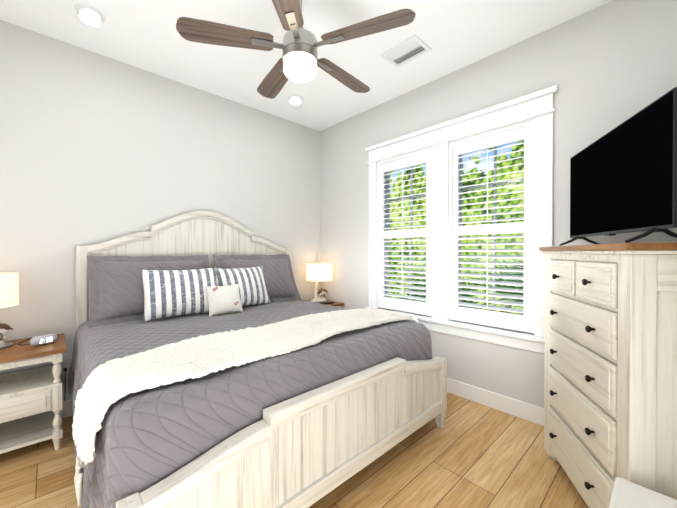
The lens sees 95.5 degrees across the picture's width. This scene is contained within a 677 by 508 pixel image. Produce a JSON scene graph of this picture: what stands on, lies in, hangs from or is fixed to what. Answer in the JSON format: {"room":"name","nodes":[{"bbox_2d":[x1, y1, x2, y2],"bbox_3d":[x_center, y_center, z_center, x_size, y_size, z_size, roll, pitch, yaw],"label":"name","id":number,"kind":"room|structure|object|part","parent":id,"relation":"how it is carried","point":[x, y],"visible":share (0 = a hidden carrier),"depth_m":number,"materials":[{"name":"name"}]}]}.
{"room":"bedroom","nodes":[
{"label":"bedroom","id":0,"kind":"room"},
{"bbox_2d":[0,20,319,400],"bbox_3d":[-1.641,-0.200,3.193,4.002,3.050,0.200,0,0,-43],"label":"wall","id":1,"kind":"structure","parent":0,"point":[95,148],"depth_m":2.71,"materials":[{"name":"paint"}]},
{"bbox_2d":[61,364,69,400],"bbox_3d":[-2.219,1.046,2.499,0.070,0.285,0.030,0,0,-43],"label":"electrical outlet","id":2,"kind":"object","parent":1,"relation":"attached to","point":[65,372],"visible":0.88,"depth_m":2.50,"materials":[{"name":"white"}]},
{"bbox_2d":[60,399,72,417],"bbox_3d":[-1.568,1.258,3.122,3.540,0.135,0.016,0,0,-43],"label":"baseboard","id":3,"kind":"structure","parent":1,"relation":"attached to","point":[67,410],"depth_m":2.51,"materials":[{"name":"white"}]},
{"bbox_2d":[0,392,588,507],"bbox_3d":[-0.275,1.393,1.746,4.002,0.120,4.193,0,0,-43],"label":"floor","id":4,"kind":"structure","parent":0,"point":[471,454],"depth_m":1.88,"materials":[{"name":"brown wood"}]},
{"bbox_2d":[0,333,66,453],"bbox_3d":[-2.319,0.987,2.008,0.806,0.690,0.554,0,0,-43],"label":"nightstand","id":5,"kind":"object","parent":4,"relation":"on","point":[31,404],"visible":0.98,"depth_m":2.07,"materials":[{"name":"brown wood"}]},
{"bbox_2d":[0,273,18,348],"bbox_3d":[-2.383,0.317,2.056,0.344,0.648,0.344,0,0,39],"label":"lamp","id":6,"kind":"object","parent":5,"relation":"on","point":[9,289],"visible":1,"depth_m":2.09,"materials":[{"name":"white fabric"}]},
{"bbox_3d":[-2.383,0.245,2.056,0.344,0.220,0.344,0,0,39],"label":"lamp shade","id":7,"kind":"part","parent":6,"relation":"part of","materials":[{"name":"white fabric"}]},
{"bbox_2d":[30,334,57,345],"bbox_3d":[-2.082,0.607,2.175,0.063,0.066,0.150,0,0,25],"label":"clock","id":8,"kind":"object","parent":5,"relation":"on","point":[43,339],"visible":1,"depth_m":2.15,"materials":[{"name":"grey"}]},
{"bbox_2d":[68,211,446,507],"bbox_3d":[-0.675,0.444,2.442,2.228,1.770,2.183,0,0,-43],"label":"bed","id":9,"kind":"object","parent":4,"relation":"on","point":[217,361],"visible":1,"depth_m":1.68,"materials":[{"name":"grey fabric"}]},
{"bbox_2d":[140,267,216,320],"bbox_3d":[-1.327,0.323,2.626,0.600,0.420,0.160,0,-20,-39],"label":"pillow","id":10,"kind":"object","parent":9,"relation":"on","point":[163,293],"depth_m":2.54,"materials":[{"name":"white fabric"}]},
{"bbox_3d":[-1.386,0.440,3.215,2.068,1.770,0.083,0,0,-43],"label":"headboard","id":11,"kind":"part","parent":9,"relation":"part of","materials":[{"name":"white wood"}]},
{"bbox_2d":[205,284,242,316],"bbox_3d":[-1.009,0.403,2.726,0.300,0.270,0.110,0,-24,-40],"label":"pillow","id":12,"kind":"object","parent":9,"relation":"on","point":[220,301],"depth_m":2.67,"materials":[{"name":"white fabric"}]},
{"bbox_2d":[216,266,270,305],"bbox_3d":[-0.966,0.326,3.060,0.160,0.420,0.600,-28,-18,38],"label":"pillow","id":13,"kind":"object","parent":9,"relation":"on","point":[252,281],"depth_m":3.06,"materials":[{"name":"white fabric"}]},
{"bbox_2d":[72,308,417,465],"bbox_3d":[-0.277,0.620,2.020,2.227,0.305,0.593,0,0,-43],"label":"throw","id":14,"kind":"object","parent":9,"relation":"on","point":[118,384],"depth_m":1.49,"materials":[{"name":"white fabric"}]},
{"bbox_2d":[68,300,431,507],"bbox_3d":[-0.665,0.909,2.450,2.188,0.774,2.020,0,0,-43],"label":"quilt","id":15,"kind":"object","parent":9,"relation":"on","point":[133,440],"depth_m":1.41,"materials":[{"name":"grey fabric"}]},
{"bbox_3d":[0.052,1.011,1.687,2.068,0.645,0.083,0,0,-43],"label":"footboard","id":16,"kind":"part","parent":9,"relation":"part of","materials":[{"name":"white wood"}]},
{"bbox_2d":[307,300,343,307],"bbox_3d":[-0.256,0.976,3.976,0.459,0.690,0.509,0,0,-43],"label":"nightstand","id":17,"kind":"object","parent":4,"relation":"on","point":[338,304],"visible":0.02,"depth_m":3.92,"materials":[{"name":"brown wood"}]},
{"bbox_2d":[306,253,331,302],"bbox_3d":[-0.254,0.305,4.062,0.344,0.648,0.344,0,0,-38],"label":"lamp","id":18,"kind":"object","parent":17,"relation":"on","point":[318,272],"visible":1,"depth_m":3.94,"materials":[{"name":"white fabric"}]},
{"bbox_3d":[-0.254,0.234,4.061,0.344,0.220,0.344,0,0,-38],"label":"lamp shade","id":19,"kind":"part","parent":18,"relation":"part of","materials":[{"name":"white fabric"}]},
{"bbox_2d":[539,243,676,507],"bbox_3d":[1.501,0.644,1.613,0.540,1.380,0.928,0,0,15],"label":"dresser","id":20,"kind":"object","parent":4,"relation":"on","point":[610,388],"visible":1,"depth_m":1.35,"materials":[{"name":"beige wood"}]},
{"bbox_2d":[559,87,676,245],"bbox_3d":[1.569,-0.258,1.614,0.415,0.823,1.072,0,0,17],"label":"tv","id":21,"kind":"object","parent":20,"relation":"on","point":[623,177],"visible":0.92,"depth_m":1.49,"materials":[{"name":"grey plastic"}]},
{"bbox_2d":[608,477,676,507],"bbox_3d":[0.913,1.104,0.711,0.940,0.470,0.490,0,0,-43],"label":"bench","id":22,"kind":"object","parent":4,"relation":"on","point":[626,494],"visible":1,"depth_m":1.09,"materials":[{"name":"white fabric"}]},
{"bbox_2d":[0,0,612,130],"bbox_3d":[-0.275,-1.792,1.728,4.002,0.150,4.193,0,0,-43],"label":"ceiling","id":23,"kind":"structure","parent":0,"point":[454,35],"depth_m":2.46,"materials":[{"name":"paint"}]},
{"bbox_2d":[74,3,105,25],"bbox_3d":[-1.770,-1.694,2.195,0.180,0.050,0.180,0,0,-43],"label":"recessed light","id":24,"kind":"object","parent":23,"relation":"in","point":[90,15],"visible":1,"depth_m":2.18,"materials":[{"name":"white plastic"}]},
{"bbox_2d":[287,94,303,104],"bbox_3d":[-0.473,-1.701,3.399,0.180,0.050,0.180,0,0,-43],"label":"recessed light","id":25,"kind":"object","parent":23,"relation":"in","point":[295,99],"visible":1,"depth_m":3.37,"materials":[{"name":"white plastic"}]},
{"bbox_2d":[176,0,415,98],"bbox_3d":[-0.214,-1.378,1.849,1.250,0.677,1.262,0,0,-43],"label":"fan","id":26,"kind":"object","parent":23,"relation":"hanging from","point":[299,61],"visible":1,"depth_m":1.72,"materials":[{"name":"brown wood"}]},
{"bbox_3d":[-0.594,-1.214,1.720,0.573,0.036,0.141,0,0,-14],"label":"blade","id":27,"kind":"part","parent":26,"relation":"part of","materials":[{"name":"brown wood"}]},
{"bbox_3d":[-0.425,-1.216,2.131,0.141,0.036,0.573,0,0,-32],"label":"blade","id":28,"kind":"part","parent":26,"relation":"part of","materials":[{"name":"brown wood"}]},
{"bbox_3d":[-0.254,-1.212,1.432,0.141,0.036,0.573,0,0,4],"label":"blade","id":29,"kind":"part","parent":26,"relation":"part of","materials":[{"name":"brown wood"}]},
{"bbox_3d":[0.019,-1.216,2.098,0.141,0.036,0.573,0,0,40],"label":"blade","id":30,"kind":"part","parent":26,"relation":"part of","materials":[{"name":"brown wood"}]},
{"bbox_3d":[0.124,-1.214,1.666,0.573,0.036,0.141,0,0,22],"label":"blade","id":31,"kind":"part","parent":26,"relation":"part of","materials":[{"name":"brown wood"}]},
{"bbox_2d":[380,35,431,67],"bbox_3d":[0.571,-1.715,2.623,0.250,0.013,0.350,0,0,-43],"label":"ceiling vent","id":32,"kind":"object","parent":23,"relation":"in","point":[413,47],"visible":0.96,"depth_m":2.61,"materials":[{"name":"white metal"}]},
{"bbox_2d":[320,0,676,407],"bbox_3d":[1.111,-0.199,3.038,0.200,3.050,4.193,0,0,-43],"label":"wall","id":33,"kind":"structure","parent":0,"point":[606,68],"depth_m":2.49,"materials":[{"name":"paint"}]},
{"bbox_2d":[365,85,557,353],"bbox_3d":[1.055,-0.247,3.058,0.255,2.025,1.900,0,0,-43],"label":"window","id":34,"kind":"structure","parent":33,"relation":"in","point":[539,106],"depth_m":2.86,"materials":[{"name":"white wood"}]},
{"bbox_3d":[0.810,-0.221,3.436,0.055,1.686,0.711,0,0,-43],"label":"window sash","id":35,"kind":"part","parent":34,"relation":"part of","materials":[{"name":"white wood"}]},
{"bbox_2d":[378,148,432,315],"bbox_3d":[0.713,-0.221,3.345,0.068,1.686,0.711,0,0,-43],"label":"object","id":36,"kind":"structure","parent":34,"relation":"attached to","point":[402,163],"depth_m":3.31,"materials":[{"name":"white wood"}]},
{"bbox_3d":[0.803,-0.221,3.429,0.004,1.686,0.711,0,0,-43],"label":"glass","id":37,"kind":"part","parent":34,"relation":"part of","materials":[{"name":"clear glass"}]},
{"bbox_3d":[1.416,-0.218,2.790,0.055,1.686,0.711,0,0,-43],"label":"window sash","id":38,"kind":"part","parent":34,"relation":"part of","materials":[{"name":"white wood"}]},
{"bbox_3d":[1.409,-0.218,2.784,0.004,1.686,0.711,0,0,-43],"label":"glass","id":39,"kind":"part","parent":34,"relation":"part of","materials":[{"name":"clear glass"}]},
{"bbox_2d":[449,120,534,332],"bbox_3d":[1.319,-0.217,2.700,0.068,1.686,0.711,0,0,-43],"label":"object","id":40,"kind":"structure","parent":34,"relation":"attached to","point":[525,132],"depth_m":2.65,"materials":[{"name":"white wood"}]},
{"bbox_2d":[447,378,543,425],"bbox_3d":[1.032,1.259,2.973,0.016,0.135,3.793,0,0,-43],"label":"baseboard","id":41,"kind":"structure","parent":33,"relation":"attached to","point":[519,409],"depth_m":2.61,"materials":[{"name":"white"}]},
{"label":"outside","id":42,"kind":"structure","parent":0,"visible":0},
{"bbox_2d":[389,140,523,314],"bbox_3d":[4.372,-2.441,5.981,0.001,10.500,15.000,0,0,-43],"label":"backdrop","id":43,"kind":"structure","parent":42,"point":[501,177],"depth_m":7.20,"materials":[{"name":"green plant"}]},
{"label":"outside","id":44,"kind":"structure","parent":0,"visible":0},
{"bbox_2d":[402,248,523,312],"bbox_3d":[2.134,0.939,4.029,0.847,2.362,2.954,0,0,-43],"label":"garden","id":45,"kind":"object","parent":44,"point":[500,285],"depth_m":4.25,"materials":[{"name":"green plant"}]}
]}

